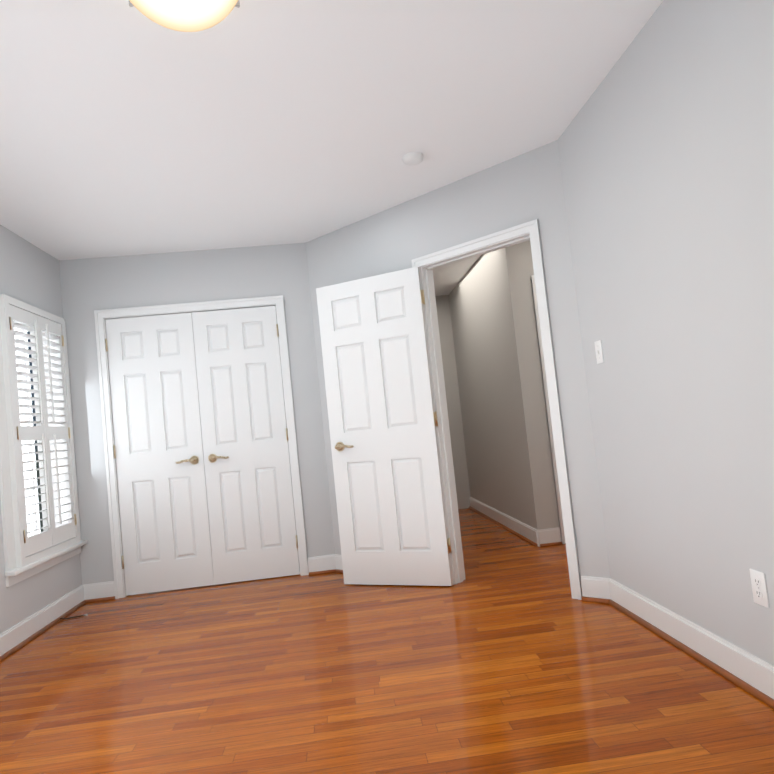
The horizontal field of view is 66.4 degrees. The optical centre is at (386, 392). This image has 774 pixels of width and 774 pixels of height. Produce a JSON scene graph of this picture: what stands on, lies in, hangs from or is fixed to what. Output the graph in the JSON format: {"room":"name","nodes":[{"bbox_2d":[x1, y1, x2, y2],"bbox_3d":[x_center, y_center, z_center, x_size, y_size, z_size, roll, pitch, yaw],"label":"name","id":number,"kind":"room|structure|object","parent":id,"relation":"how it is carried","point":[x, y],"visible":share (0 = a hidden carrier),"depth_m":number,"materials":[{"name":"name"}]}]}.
{"room":"empty bedroom","nodes":[
{"label":"empty bedroom","id":0,"kind":"room"},
{"bbox_2d":[0,225,81,633],"bbox_3d":[-2.139,0.088,1.498,0.150,2.500,5.890,-6,-3,-5],"label":"wall","id":1,"kind":"structure","parent":0,"point":[29,273],"depth_m":3.79,"materials":[{"name":"grey paint"}]},
{"bbox_2d":[14,328,67,535],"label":"window","id":2,"kind":"structure","parent":1,"relation":"in","point":[61,478],"depth_m":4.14,"materials":[{"name":"clear glass"}]},
{"bbox_2d":[0,294,87,586],"bbox_3d":[-2.225,0.281,3.837,0.074,1.685,0.974,-6,-3,-5],"label":"window shutter","id":3,"kind":"object","parent":2,"relation":"attached to","point":[26,556],"visible":1,"depth_m":3.73,"materials":[{"name":"white wood"}]},
{"bbox_2d":[0,584,91,661],"bbox_3d":[-1.929,1.259,1.440,0.033,0.125,5.650,-6,-3,-5],"label":"baseboard","id":4,"kind":"structure","parent":1,"relation":"attached to","point":[14,638],"depth_m":3.63,"materials":[{"name":"white wood"}]},
{"bbox_2d":[59,243,334,584],"bbox_3d":[-1.382,0.178,4.458,1.870,2.500,0.120,-6,-3,-5],"label":"wall","id":5,"kind":"structure","parent":0,"point":[89,286],"depth_m":4.43,"materials":[{"name":"grey paint"}]},
{"bbox_2d":[105,313,213,595],"bbox_3d":[-1.682,0.433,4.351,0.631,2.025,0.100,-6,-3,-5],"label":"closet door","id":6,"kind":"structure","parent":5,"relation":"in","point":[162,491],"depth_m":4.37,"materials":[{"name":"white wood"}]},
{"bbox_2d":[94,295,308,598],"bbox_3d":[-1.376,0.376,4.437,1.383,2.102,0.138,-6,-3,-5],"label":"door frame","id":7,"kind":"structure","parent":5,"relation":"attached to","point":[101,316],"depth_m":4.39,"materials":[{"name":"white wood"}]},
{"bbox_2d":[192,306,299,584],"bbox_3d":[-1.054,0.372,4.408,0.631,2.025,0.100,-6,-3,-5],"label":"closet door","id":8,"kind":"structure","parent":5,"relation":"in","point":[252,522],"depth_m":4.42,"materials":[{"name":"white wood"}]},
{"bbox_2d":[0,0,662,295],"bbox_3d":[0.094,-1.365,2.964,6.100,0.100,8.500,-6,-3,-5],"label":"ceiling","id":9,"kind":"structure","parent":0,"point":[126,129],"depth_m":2.67,"materials":[{"name":"white paint"}]},
{"bbox_2d":[129,0,239,31],"bbox_3d":[-0.637,-1.229,1.826,0.370,0.150,0.372,-6,-3,-5],"label":"ceiling light","id":10,"kind":"object","parent":9,"relation":"attached to","point":[188,15],"visible":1,"depth_m":1.83,"materials":[{"name":"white glass"}]},
{"bbox_2d":[402,152,422,164],"bbox_3d":[0.144,-1.286,3.265,0.116,0.033,0.116,-6,-3,-5],"label":"smoke detector","id":11,"kind":"object","parent":9,"relation":"attached to","point":[412,158],"visible":1,"depth_m":3.23,"materials":[{"name":"white plastic"}]},
{"bbox_2d":[0,508,773,773],"bbox_3d":[0.356,1.218,2.819,6.100,0.100,8.500,-6,-3,-5],"label":"floor","id":12,"kind":"structure","parent":0,"point":[509,654],"depth_m":2.40,"materials":[{"name":"brown wood"}]},
{"bbox_2d":[435,295,470,508],"bbox_3d":[0.133,0.161,6.901,1.440,2.500,0.120,-6,-3,-5],"label":"wall","id":13,"kind":"structure","parent":0,"point":[444,317],"depth_m":6.90,"materials":[{"name":"beige paint"}]},
{"bbox_2d":[306,140,609,577],"bbox_3d":[0.319,-0.028,3.869,2.151,2.500,0.120,-8,-4,40],"label":"wall","id":14,"kind":"structure","parent":0,"point":[519,189],"depth_m":3.42,"materials":[{"name":"grey paint"}]},
{"bbox_2d":[308,554,342,575],"bbox_3d":[-0.105,1.222,4.076,0.905,0.125,0.723,-6,-3,-5],"label":"baseboard","id":15,"kind":"structure","parent":14,"relation":"attached to","point":[325,564],"depth_m":4.39,"materials":[{"name":"white wood"}]},
{"bbox_2d":[316,267,452,585],"bbox_3d":[-0.034,0.242,3.918,0.692,2.025,0.423,-6,-3,-5],"label":"entry door","id":16,"kind":"structure","parent":14,"relation":"in","point":[383,424],"depth_m":3.88,"materials":[{"name":"white wood"}]},
{"bbox_2d":[411,219,581,599],"bbox_3d":[0.655,0.123,3.593,0.891,2.102,0.156,-8,-4,40],"label":"door frame","id":17,"kind":"structure","parent":14,"relation":"attached to","point":[502,239],"depth_m":3.58,"materials":[{"name":"white wood"}]},
{"bbox_2d":[447,244,550,529],"bbox_3d":[1.004,0.013,5.828,0.120,2.500,2.420,-6,-3,-5],"label":"wall","id":18,"kind":"structure","parent":0,"point":[497,418],"depth_m":5.23,"materials":[{"name":"beige paint"}]},
{"bbox_2d":[469,497,543,546],"bbox_3d":[1.055,1.194,5.679,0.033,0.125,2.333,-6,-3,-5],"label":"baseboard","id":19,"kind":"structure","parent":18,"relation":"attached to","point":[531,535],"depth_m":5.23,"materials":[{"name":"white wood"}]},
{"bbox_2d":[519,240,561,541],"bbox_3d":[2.043,-0.152,4.771,1.780,2.500,0.120,-6,-3,-5],"label":"wall","id":20,"kind":"structure","parent":0,"point":[525,254],"depth_m":4.63,"materials":[{"name":"beige paint"}]},
{"bbox_2d":[531,275,564,543],"bbox_3d":[1.677,0.083,4.721,0.884,2.102,0.149,-6,-3,-5],"label":"door frame","id":21,"kind":"structure","parent":20,"relation":"attached to","point":[548,410],"depth_m":4.61,"materials":[{"name":"white wood"}]},
{"bbox_2d":[558,0,773,665],"bbox_3d":[1.300,-0.286,1.051,0.120,2.500,4.370,-6,-3,-5],"label":"wall","id":22,"kind":"structure","parent":0,"point":[666,145],"depth_m":2.24,"materials":[{"name":"grey paint"}]},
{"bbox_2d":[594,340,603,363],"bbox_3d":[1.064,-0.204,2.981,0.014,0.114,0.070,-6,-3,-5],"label":"switch plate","id":23,"kind":"object","parent":22,"relation":"attached to","point":[599,351],"visible":1,"depth_m":2.98,"materials":[{"name":"white plastic"}]},
{"bbox_2d":[584,576,773,708],"bbox_3d":[1.323,0.908,1.067,0.060,0.125,4.312,-6,-3,-5],"label":"baseboard","id":24,"kind":"structure","parent":22,"relation":"attached to","point":[749,673],"depth_m":2.37,"materials":[{"name":"white wood"}]},
{"bbox_2d":[749,569,769,607],"bbox_3d":[1.242,0.653,1.975,0.008,0.114,0.070,-6,-3,-5],"label":"electrical outlet","id":25,"kind":"object","parent":22,"relation":"attached to","point":[759,587],"visible":1,"depth_m":1.97,"materials":[{"name":"white plastic"}]}
]}

